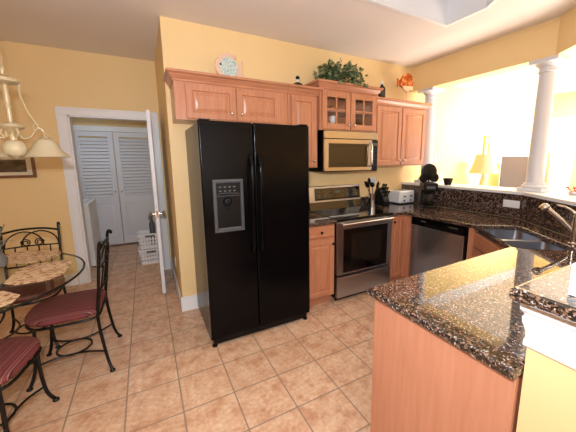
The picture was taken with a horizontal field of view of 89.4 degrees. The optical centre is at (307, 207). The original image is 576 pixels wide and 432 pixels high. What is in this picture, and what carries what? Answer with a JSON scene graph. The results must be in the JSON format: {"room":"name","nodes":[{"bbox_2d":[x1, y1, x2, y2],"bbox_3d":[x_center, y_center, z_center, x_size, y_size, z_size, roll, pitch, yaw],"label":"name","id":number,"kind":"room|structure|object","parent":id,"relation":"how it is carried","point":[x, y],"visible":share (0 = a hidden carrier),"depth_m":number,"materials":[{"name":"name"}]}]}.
{"room":"kitchen","nodes":[
{"label":"kitchen","id":0,"kind":"room"},
{"bbox_2d":[0,40,171,283],"bbox_3d":[-3.123,-0.386,3.312,2.920,2.752,0.120,-6,11,-29],"label":"wall","id":1,"kind":"structure","parent":0,"point":[49,77],"depth_m":3.31,"materials":[{"name":"yellow paint"}]},
{"bbox_2d":[0,155,36,178],"bbox_3d":[-3.296,-0.446,3.120,0.565,0.265,0.023,-6,11,-29],"label":"picture frame","id":2,"kind":"object","parent":1,"relation":"attached to","point":[10,167],"visible":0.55,"depth_m":3.19,"materials":[{"name":"wood"}]},
{"bbox_2d":[0,160,26,171],"bbox_3d":[-3.296,-0.446,3.120,0.415,0.135,0.001,-6,11,-29],"label":"print","id":3,"kind":"object","parent":2,"relation":"attached to","point":[5,165],"depth_m":3.17},
{"bbox_2d":[64,273,78,286],"bbox_3d":[-3.598,0.957,3.183,1.740,0.149,0.015,-6,11,-29],"label":"baseboard","id":4,"kind":"structure","parent":1,"relation":"attached to","point":[75,281],"depth_m":3.56,"materials":[{"name":"white paint"}]},
{"bbox_2d":[54,106,170,284],"bbox_3d":[-2.412,-0.144,3.737,1.030,2.124,0.153,-6,11,-29],"label":"trim","id":5,"kind":"structure","parent":1,"relation":"attached to","point":[63,114],"depth_m":3.53,"materials":[{"name":"white paint"}]},
{"bbox_2d":[146,110,165,293],"bbox_3d":[-1.839,-0.070,3.517,0.169,2.022,0.825,-6,11,-29],"label":"door","id":6,"kind":"structure","parent":1,"relation":"in","point":[156,213],"depth_m":3.17,"materials":[{"name":"white paint"}]},
{"bbox_2d":[72,118,152,242],"bbox_3d":[-3.627,-0.521,5.077,1.850,2.450,0.210,-6,11,-29],"label":"wall","id":7,"kind":"structure","parent":0,"point":[75,121],"depth_m":5.03,"materials":[{"name":"yellow paint"}]},
{"bbox_2d":[73,131,123,244],"bbox_3d":[-3.570,-0.295,4.992,0.540,1.970,0.056,-6,11,-29],"label":"door","id":8,"kind":"structure","parent":7,"relation":"in","point":[108,204],"depth_m":4.99,"materials":[{"name":"white paint"}]},
{"bbox_2d":[72,125,147,132],"bbox_3d":[-3.560,-0.326,4.994,1.835,2.089,0.048,-6,11,-29],"label":"trim","id":9,"kind":"structure","parent":7,"relation":"attached to","point":[75,127],"depth_m":4.91,"materials":[{"name":"white paint"}]},
{"bbox_2d":[112,132,156,242],"bbox_3d":[-3.047,-0.345,5.277,0.635,1.970,0.056,-6,11,-29],"label":"door","id":10,"kind":"structure","parent":7,"relation":"in","point":[136,207],"depth_m":5.24,"materials":[{"name":"white paint"}]},
{"bbox_2d":[155,25,180,291],"bbox_3d":[-1.573,-0.411,3.399,0.120,2.752,1.227,-6,11,-29],"label":"wall","id":11,"kind":"structure","parent":0,"point":[158,55],"depth_m":3.23,"materials":[{"name":"yellow paint"}]},
{"bbox_2d":[170,260,181,309],"bbox_3d":[-1.594,0.887,3.526,0.015,0.149,1.348,-6,11,-29],"label":"baseboard","id":12,"kind":"structure","parent":11,"relation":"attached to","point":[172,267],"depth_m":3.37,"materials":[{"name":"white paint"}]},
{"bbox_2d":[0,241,374,431],"bbox_3d":[1.222,1.078,3.028,10.000,0.100,8.900,-6,11,-29],"label":"floor","id":13,"kind":"structure","parent":0,"point":[312,374],"depth_m":2.13,"materials":[{"name":"tile"}]},
{"bbox_2d":[0,336,59,431],"bbox_3d":[-1.722,0.809,1.492,0.508,0.968,0.528,-4,10,-19],"label":"dining chair","id":14,"kind":"object","parent":13,"relation":"on","point":[15,352],"visible":1,"depth_m":1.59,"materials":[{"name":"red fabric"}]},
{"bbox_2d":[0,336,40,385],"bbox_3d":[-1.734,0.824,1.529,0.447,0.072,0.442,-4,10,-19],"label":"cushion","id":15,"kind":"object","parent":14,"relation":"on","point":[15,352],"depth_m":1.57,"materials":[{"name":"red fabric"}]},
{"bbox_2d":[0,222,66,348],"bbox_3d":[-2.344,0.657,2.438,0.508,0.968,0.528,-5,11,-27],"label":"dining chair","id":16,"kind":"object","parent":13,"relation":"on","point":[28,291],"visible":0.66,"depth_m":2.47,"materials":[{"name":"black metal"}]},
{"bbox_2d":[0,276,64,305],"bbox_3d":[-2.327,0.682,2.410,0.447,0.072,0.442,-5,11,-27],"label":"cushion","id":17,"kind":"object","parent":16,"relation":"on","point":[28,291],"depth_m":2.35,"materials":[{"name":"red fabric"}]},
{"bbox_2d":[0,253,85,363],"bbox_3d":[-2.258,0.868,1.825,1.460,0.750,1.460,-6,11,-29],"label":"dining table","id":18,"kind":"object","parent":13,"relation":"on","point":[80,258],"visible":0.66,"depth_m":1.86,"materials":[{"name":"clear glass"}]},
{"bbox_2d":[0,225,11,267],"bbox_3d":[-2.261,0.288,2.099,0.146,0.304,0.165,4,11,27],"label":"dried arrangement","id":19,"kind":"object","parent":18,"relation":"on","point":[3,258],"visible":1,"depth_m":2.11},
{"bbox_2d":[0,291,19,306],"bbox_3d":[-1.806,0.535,1.504,0.300,0.004,0.430,3,10,19],"label":"placemat","id":20,"kind":"object","parent":18,"relation":"on","point":[6,298],"visible":1,"depth_m":1.64,"materials":[{"name":"beige fabric"}]},
{"bbox_2d":[6,250,60,263],"bbox_3d":[-2.273,0.398,2.355,0.430,0.004,0.300,0,9,3],"label":"placemat","id":21,"kind":"object","parent":18,"relation":"on","point":[29,256],"visible":0.9,"depth_m":2.35,"materials":[{"name":"beige fabric"}]},
{"bbox_2d":[3,260,72,284],"bbox_3d":[-1.865,0.448,2.036,0.300,0.004,0.430,-6,11,-29],"label":"placemat","id":22,"kind":"object","parent":18,"relation":"on","point":[45,271],"visible":1,"depth_m":2.01,"materials":[{"name":"beige fabric"}]},
{"bbox_2d":[24,229,121,392],"bbox_3d":[-1.732,0.700,2.151,0.528,0.968,0.508,-5,11,-27],"label":"dining chair","id":23,"kind":"object","parent":13,"relation":"on","point":[67,307],"visible":0.99,"depth_m":2.07,"materials":[{"name":"black metal"}]},
{"bbox_2d":[24,289,105,327],"bbox_3d":[-1.764,0.724,2.138,0.442,0.072,0.447,-5,11,-27],"label":"cushion","id":24,"kind":"object","parent":23,"relation":"on","point":[67,307],"depth_m":2.04,"materials":[{"name":"red fabric"}]},
{"bbox_2d":[82,198,101,265],"bbox_3d":[-3.493,0.306,4.232,0.677,1.050,0.670,-6,11,-29],"label":"washing machine","id":25,"kind":"object","parent":13,"relation":"on","point":[89,205],"visible":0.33,"depth_m":4.16,"materials":[{"name":"white metal"}]},
{"bbox_2d":[138,246,158,264],"bbox_3d":[-2.354,0.706,4.394,0.343,0.232,0.305,-6,11,-29],"label":"laundry basket","id":26,"kind":"object","parent":13,"relation":"on","point":[145,260],"visible":0.68,"depth_m":4.29,"materials":[{"name":"white plastic"}]},
{"bbox_2d":[136,229,157,249],"bbox_3d":[-2.356,0.474,4.356,0.343,0.232,0.305,-6,11,-29],"label":"laundry basket","id":27,"kind":"object","parent":26,"relation":"on","point":[143,245],"visible":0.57,"depth_m":4.25,"materials":[{"name":"white plastic"}]},
{"bbox_2d":[148,214,155,244],"bbox_3d":[-2.321,0.335,4.356,0.080,0.491,0.079,-6,11,-29],"label":"spray bottle","id":28,"kind":"object","parent":27,"relation":"in","point":[151,223],"visible":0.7,"depth_m":4.32,"materials":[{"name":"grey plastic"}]},
{"bbox_2d":[185,118,309,347],"bbox_3d":[-0.540,0.173,2.712,0.908,1.810,0.822,-6,11,-29],"label":"refrigerator","id":29,"kind":"object","parent":13,"relation":"on","point":[249,182],"visible":1,"depth_m":2.38,"materials":[{"name":"black metal"}]},
{"bbox_2d":[309,224,334,305],"bbox_3d":[-0.012,0.564,3.192,0.366,0.874,0.668,-6,11,-29],"label":"base cabinet","id":30,"kind":"object","parent":13,"relation":"on","point":[321,238],"visible":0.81,"depth_m":2.93,"materials":[{"name":"brown wood"}]},
{"bbox_2d":[309,212,336,226],"bbox_3d":[-0.022,0.113,3.118,0.383,0.038,0.662,-6,11,-29],"label":"countertop","id":31,"kind":"structure","parent":30,"relation":"on","point":[314,219],"depth_m":2.90,"materials":[{"name":"stone"}]},
{"bbox_2d":[309,184,393,300],"bbox_3d":[0.496,0.360,3.417,0.756,1.198,0.714,-6,11,-29],"label":"range","id":32,"kind":"object","parent":13,"relation":"on","point":[362,236],"visible":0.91,"depth_m":3.20,"materials":[{"name":"silver metal"}]},
{"bbox_2d":[310,206,392,220],"bbox_3d":[0.504,0.060,3.349,0.756,0.022,0.565,-6,11,-29],"label":"cooktop","id":33,"kind":"object","parent":32,"relation":"in","point":[341,213],"depth_m":3.27,"materials":[{"name":"black glass"}]},
{"bbox_2d":[389,214,413,281],"bbox_3d":[1.190,0.456,3.800,0.793,0.874,0.755,-6,11,-29],"label":"base cabinet","id":34,"kind":"object","parent":13,"relation":"on","point":[399,263],"visible":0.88,"depth_m":3.42,"materials":[{"name":"brown wood"}]},
{"bbox_2d":[409,217,468,275],"bbox_3d":[1.595,0.550,3.227,0.589,0.866,0.632,-6,11,-29],"label":"dishwasher","id":35,"kind":"object","parent":13,"relation":"on","point":[434,244],"visible":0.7,"depth_m":3.05,"materials":[{"name":"silver metal"}]},
{"bbox_2d":[370,299,523,431],"bbox_3d":[1.019,0.836,1.507,1.273,0.874,0.643,-6,11,-29],"label":"base cabinet","id":36,"kind":"object","parent":13,"relation":"on","point":[421,382],"visible":0.26,"depth_m":1.14,"materials":[{"name":"brown wood"}]},
{"bbox_2d":[466,228,503,259],"bbox_3d":[1.706,0.644,2.341,0.546,0.775,1.539,1,10,9],"label":"base cabinet","id":37,"kind":"object","parent":13,"relation":"on","point":[478,245],"visible":0.13,"depth_m":2.55,"materials":[{"name":"brown wood"}]},
{"bbox_2d":[361,202,575,380],"bbox_3d":[1.261,0.207,2.503,1.601,0.038,3.547,1,9,8],"label":"countertop","id":38,"kind":"structure","parent":37,"relation":"on","point":[467,304],"depth_m":1.34,"materials":[{"name":"stone"}]},
{"bbox_2d":[368,193,375,206],"bbox_3d":[0.841,-0.099,3.758,0.108,0.160,0.108,-6,11,-29],"label":"utensil crock","id":39,"kind":"object","parent":38,"relation":"on","point":[371,197],"visible":0.96,"depth_m":3.72,"materials":[{"name":"metal"}]},
{"bbox_2d":[376,183,389,205],"bbox_3d":[0.996,-0.173,3.796,0.100,0.292,0.185,-6,11,-29],"label":"knife block","id":40,"kind":"object","parent":38,"relation":"on","point":[382,199],"visible":0.98,"depth_m":3.76,"materials":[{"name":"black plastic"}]},
{"bbox_2d":[388,189,413,203],"bbox_3d":[1.307,-0.154,4.004,0.284,0.181,0.238,-6,11,-29],"label":"toaster","id":41,"kind":"object","parent":38,"relation":"on","point":[398,196],"visible":0.97,"depth_m":3.93,"materials":[{"name":"white plastic"}]},
{"bbox_2d":[418,182,437,207],"bbox_3d":[1.516,-0.160,3.655,0.189,0.305,0.220,1,9,6],"label":"coffee maker","id":42,"kind":"object","parent":38,"relation":"on","point":[427,190],"visible":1,"depth_m":3.59,"materials":[{"name":"black plastic"}]},
{"bbox_2d":[419,164,438,182],"bbox_3d":[1.545,-0.435,3.662,0.249,0.235,0.078,0,9,5],"label":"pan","id":43,"kind":"object","parent":42,"relation":"on","point":[429,171],"visible":0.99,"depth_m":3.65,"materials":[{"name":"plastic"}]},
{"bbox_2d":[474,229,564,249],"bbox_3d":[1.670,0.340,2.312,0.394,0.166,0.741,1,9,9],"label":"sink","id":44,"kind":"object","parent":38,"relation":"in","point":[516,238],"visible":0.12,"depth_m":2.33,"materials":[{"name":"metal"}]},
{"bbox_2d":[539,203,575,244],"bbox_3d":[1.814,0.112,2.090,0.246,0.276,0.079,8,13,42],"label":"faucet","id":45,"kind":"object","parent":38,"relation":"on","point":[544,207],"visible":1,"depth_m":2.05,"materials":[{"name":"silver metal"}]},
{"bbox_2d":[544,152,553,187],"bbox_3d":[4.678,-0.264,5.738,0.200,1.619,0.180,-6,11,-29],"label":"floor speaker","id":46,"kind":"object","parent":13,"relation":"on","point":[550,155],"visible":0.1,"depth_m":5.60,"materials":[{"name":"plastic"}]},
{"bbox_3d":[3.561,0.271,5.197,2.300,0.754,0.500,-6,11,-29],"label":"console table","id":47,"kind":"object","parent":13,"relation":"on","visible":0},
{"bbox_2d":[469,153,499,185],"bbox_3d":[2.830,-0.448,4.670,0.430,0.844,0.430,-6,11,-29],"label":"table lamp","id":48,"kind":"object","parent":47,"relation":"on","point":[483,164],"visible":0.66,"depth_m":4.50,"materials":[{"name":"beige metal"}]},
{"bbox_2d":[498,155,528,187],"bbox_3d":[3.756,-0.542,5.273,0.810,0.818,0.170,-4,10,-21],"label":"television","id":49,"kind":"object","parent":47,"relation":"on","point":[513,168],"visible":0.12,"depth_m":5.20,"materials":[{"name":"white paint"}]},
{"bbox_2d":[0,0,575,94],"bbox_3d":[1.675,-1.601,1.725,10.000,0.100,6.960,-6,11,-29],"label":"ceiling","id":50,"kind":"structure","parent":0,"point":[120,28],"depth_m":2.70,"materials":[{"name":"paint"}]},
{"bbox_2d":[0,45,70,158],"bbox_3d":[-1.915,-0.923,1.810,0.566,1.217,0.256,-9,13,-43],"label":"chandelier","id":51,"kind":"object","parent":50,"relation":"hanging from","point":[44,146],"visible":1,"depth_m":1.87,"materials":[{"name":"beige metal"}]},
{"bbox_2d":[362,0,497,27],"bbox_3d":[0.861,-1.589,2.055,1.454,0.017,0.779,-6,11,-29],"label":"trim","id":52,"kind":"structure","parent":50,"relation":"attached to","point":[375,2],"depth_m":2.46,"materials":[{"name":"white paint"}]},
{"bbox_2d":[159,16,534,296],"bbox_3d":[1.850,-0.616,4.508,7.200,2.752,0.120,-6,11,-29],"label":"wall","id":53,"kind":"structure","parent":0,"point":[185,45],"depth_m":3.57,"materials":[{"name":"yellow paint"}]},
{"bbox_2d":[181,294,198,311],"bbox_3d":[-1.176,0.973,2.985,0.216,0.149,0.015,-6,11,-29],"label":"baseboard","id":54,"kind":"structure","parent":53,"relation":"attached to","point":[188,302],"depth_m":2.96,"materials":[{"name":"white paint"}]},
{"bbox_2d":[163,67,288,124],"bbox_3d":[-0.725,-0.977,2.711,1.068,0.383,0.378,-6,11,-29],"label":"upper cabinet","id":55,"kind":"object","parent":53,"relation":"attached to","point":[194,95],"visible":0.97,"depth_m":2.54,"materials":[{"name":"brown wood"}]},
{"bbox_2d":[215,52,242,76],"bbox_3d":[-0.701,-1.278,2.624,0.260,0.233,0.022,-6,11,-29],"label":"fish plate","id":56,"kind":"object","parent":55,"relation":"on","point":[225,64],"visible":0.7,"depth_m":2.61,"materials":[{"name":"ceramic"}]},
{"bbox_2d":[287,84,323,167],"bbox_3d":[-0.085,-0.832,3.094,0.387,0.803,0.378,-6,11,-29],"label":"upper cabinet","id":57,"kind":"object","parent":53,"relation":"attached to","point":[301,99],"visible":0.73,"depth_m":2.92,"materials":[{"name":"brown wood"}]},
{"bbox_2d":[293,76,302,84],"bbox_3d":[-0.097,-1.285,2.982,0.124,0.126,0.124,-6,11,-29],"label":"decorative bottle","id":58,"kind":"object","parent":57,"relation":"on","point":[297,77],"visible":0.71,"depth_m":2.96,"materials":[{"name":"brown glass"}]},
{"bbox_2d":[304,78,383,132],"bbox_3d":[0.390,-1.105,3.297,0.870,0.486,0.413,-6,11,-29],"label":"upper cabinet","id":59,"kind":"object","parent":53,"relation":"attached to","point":[343,97],"visible":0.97,"depth_m":3.15,"materials":[{"name":"brown wood"}]},
{"bbox_2d":[329,116,334,122],"bbox_3d":[0.286,-0.948,3.252,0.072,0.150,0.071,-6,11,-29],"label":"mug","id":60,"kind":"object","parent":59,"relation":"in","point":[332,118],"visible":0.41,"depth_m":3.22,"materials":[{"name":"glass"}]},
{"bbox_2d":[312,58,368,87],"bbox_3d":[0.398,-1.464,3.177,0.700,0.336,0.392,-6,11,-29],"label":"ivy plant","id":61,"kind":"object","parent":59,"relation":"on","point":[330,72],"visible":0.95,"depth_m":3.15,"materials":[{"name":"green plant"}]},
{"bbox_2d":[309,130,377,171],"bbox_3d":[0.417,-0.643,3.365,0.738,0.434,0.447,-6,11,-29],"label":"microwave","id":62,"kind":"object","parent":59,"relation":"attached to","point":[337,151],"visible":0.99,"depth_m":3.18,"materials":[{"name":"silver metal"}]},
{"bbox_2d":[327,110,370,118],"bbox_3d":[0.373,-1.073,3.334,0.728,0.015,0.323,-6,11,-29],"label":"shelf","id":63,"kind":"object","parent":59,"relation":"attached to","point":[340,114],"depth_m":3.38,"materials":[{"name":"brown wood"}]},
{"bbox_2d":[360,195,388,204],"bbox_3d":[1.009,-0.118,4.033,0.801,0.104,0.020,-6,11,-29],"label":"backsplash","id":64,"kind":"structure","parent":53,"relation":"attached to","point":[364,200],"depth_m":3.89,"materials":[{"name":"stone"}]},
{"bbox_2d":[355,96,432,165],"bbox_3d":[1.109,-0.940,3.748,0.975,0.789,0.378,-6,11,-29],"label":"upper cabinet","id":65,"kind":"object","parent":53,"relation":"attached to","point":[400,124],"visible":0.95,"depth_m":3.60,"materials":[{"name":"brown wood"}]},
{"bbox_2d":[378,81,384,96],"bbox_3d":[0.909,-1.417,3.526,0.085,0.222,0.085,-6,11,-29],"label":"bottle","id":66,"kind":"object","parent":65,"relation":"on","point":[382,93],"visible":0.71,"depth_m":3.50,"materials":[{"name":"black glass"}]},
{"bbox_2d":[397,73,413,99],"bbox_3d":[1.258,-1.530,3.727,0.281,0.376,0.080,-6,11,-29],"label":"fish ornament","id":67,"kind":"object","parent":65,"relation":"on","point":[406,82],"visible":0.86,"depth_m":3.71,"materials":[{"name":"orange ceramic"}]},
{"bbox_2d":[482,136,490,153],"bbox_3d":[3.132,-0.922,5.091,0.150,0.650,0.028,-6,11,-29],"label":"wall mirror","id":68,"kind":"object","parent":53,"relation":"attached to","point":[486,143],"visible":0.41,"depth_m":5.06,"materials":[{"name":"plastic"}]},
{"bbox_2d":[455,79,535,100],"bbox_3d":[3.277,-2.027,4.955,3.600,0.128,0.099,-6,11,-29],"label":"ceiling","id":69,"kind":"structure","parent":53,"relation":"attached to","point":[482,85],"depth_m":4.96,"materials":[{"name":"white paint"}]},
{"bbox_2d":[379,0,491,22],"bbox_3d":[0.858,-2.067,1.976,1.384,0.950,0.709,-6,11,-29],"label":"ceiling","id":70,"kind":"structure","parent":0,"point":[446,11],"depth_m":2.55,"materials":[{"name":"white paint"}]},
{"bbox_2d":[412,202,569,242],"bbox_3d":[2.070,0.436,3.031,0.819,1.155,3.016,-2,10,-11],"label":"wall","id":71,"kind":"structure","parent":0,"point":[412,202],"depth_m":2.71,"materials":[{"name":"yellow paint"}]},
{"bbox_2d":[401,184,575,236],"bbox_3d":[1.888,-0.009,2.927,0.500,0.240,2.804,-2,10,-11],"label":"backsplash","id":72,"kind":"structure","parent":71,"relation":"attached to","point":[491,203],"depth_m":3.05,"materials":[{"name":"stone"}]},
{"bbox_2d":[503,199,519,207],"bbox_3d":[2.081,-0.037,2.959,0.009,0.075,0.155,-6,11,-29],"label":"wall outlet","id":73,"kind":"object","parent":72,"relation":"attached to","point":[506,203],"visible":1,"depth_m":2.96,"materials":[{"name":"white plastic"}]},
{"bbox_2d":[402,181,575,205],"bbox_3d":[2.087,-0.150,2.938,0.902,0.029,3.055,-2,10,-11],"label":"trim","id":74,"kind":"structure","parent":71,"relation":"on","point":[555,196],"depth_m":2.93,"materials":[{"name":"white paint"}]},
{"bbox_2d":[414,87,444,182],"bbox_3d":[1.663,-0.965,3.982,0.236,1.243,0.236,-6,11,-29],"label":"column","id":75,"kind":"structure","parent":74,"relation":"on","point":[430,93],"depth_m":3.90,"materials":[{"name":"white paint"}]},
{"bbox_2d":[443,178,453,184],"bbox_3d":[1.789,-0.330,3.687,0.128,0.085,0.127,-6,11,-29],"label":"bowl","id":76,"kind":"object","parent":74,"relation":"on","point":[447,181],"visible":0.98,"depth_m":3.65,"materials":[{"name":"black ceramic"}]},
{"bbox_2d":[516,54,569,192],"bbox_3d":[2.293,-0.781,2.842,0.236,1.243,0.236,-6,11,-29],"label":"column","id":77,"kind":"structure","parent":74,"relation":"on","point":[547,66],"depth_m":2.79,"materials":[{"name":"white paint"}]},
{"bbox_2d":[563,187,575,194],"bbox_3d":[2.432,-0.150,2.613,0.160,0.072,0.154,2,10,14],"label":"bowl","id":78,"kind":"object","parent":74,"relation":"on","point":[571,192],"visible":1,"depth_m":2.62,"materials":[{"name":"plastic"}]},
{"bbox_2d":[411,6,575,93],"bbox_3d":[2.077,-1.531,2.588,0.742,0.321,3.212,-2,10,-10],"label":"wall header","id":79,"kind":"structure","parent":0,"point":[514,51],"depth_m":3.00,"materials":[{"name":"yellow paint"}]},
{"bbox_2d":[516,347,575,431],"bbox_3d":[1.339,0.753,1.187,1.500,1.139,0.180,-6,11,-29],"label":"wall","id":80,"kind":"structure","parent":0,"point":[548,391],"depth_m":0.81,"materials":[{"name":"yellow paint"}]},
{"bbox_2d":[509,262,575,322],"bbox_3d":[1.307,0.196,0.937,1.500,0.040,0.455,-6,11,-29],"label":"bar","id":81,"kind":"object","parent":80,"relation":"on","point":[548,293],"visible":1,"depth_m":0.74,"materials":[{"name":"stone"}]},
{"bbox_2d":[568,263,575,296],"bbox_3d":[0.774,0.186,0.638,0.156,0.083,0.258,-6,11,-29],"label":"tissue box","id":82,"kind":"object","parent":81,"relation":"on","point":[572,284],"visible":1,"depth_m":0.71,"materials":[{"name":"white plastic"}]},
{"bbox_2d":[520,303,575,369],"bbox_3d":[1.237,0.280,1.036,1.342,0.153,0.235,-6,11,-29],"label":"trim","id":83,"kind":"structure","parent":80,"relation":"attached to","point":[553,336],"depth_m":0.77,"materials":[{"name":"white paint"}]},
{"bbox_2d":[552,91,575,190],"bbox_3d":[6.263,-0.510,3.693,0.120,2.752,5.600,-6,11,-29],"label":"wall","id":84,"kind":"structure","parent":0,"point":[564,104],"depth_m":5.61,"materials":[{"name":"yellow paint"}]},
{"bbox_2d":[548,116,575,191],"bbox_3d":[5.041,-0.752,5.823,0.100,2.050,0.430,-6,11,-29],"label":"window","id":85,"kind":"structure","parent":84,"relation":"in","point":[553,120],"depth_m":5.66,"materials":[{"name":"white paint"}]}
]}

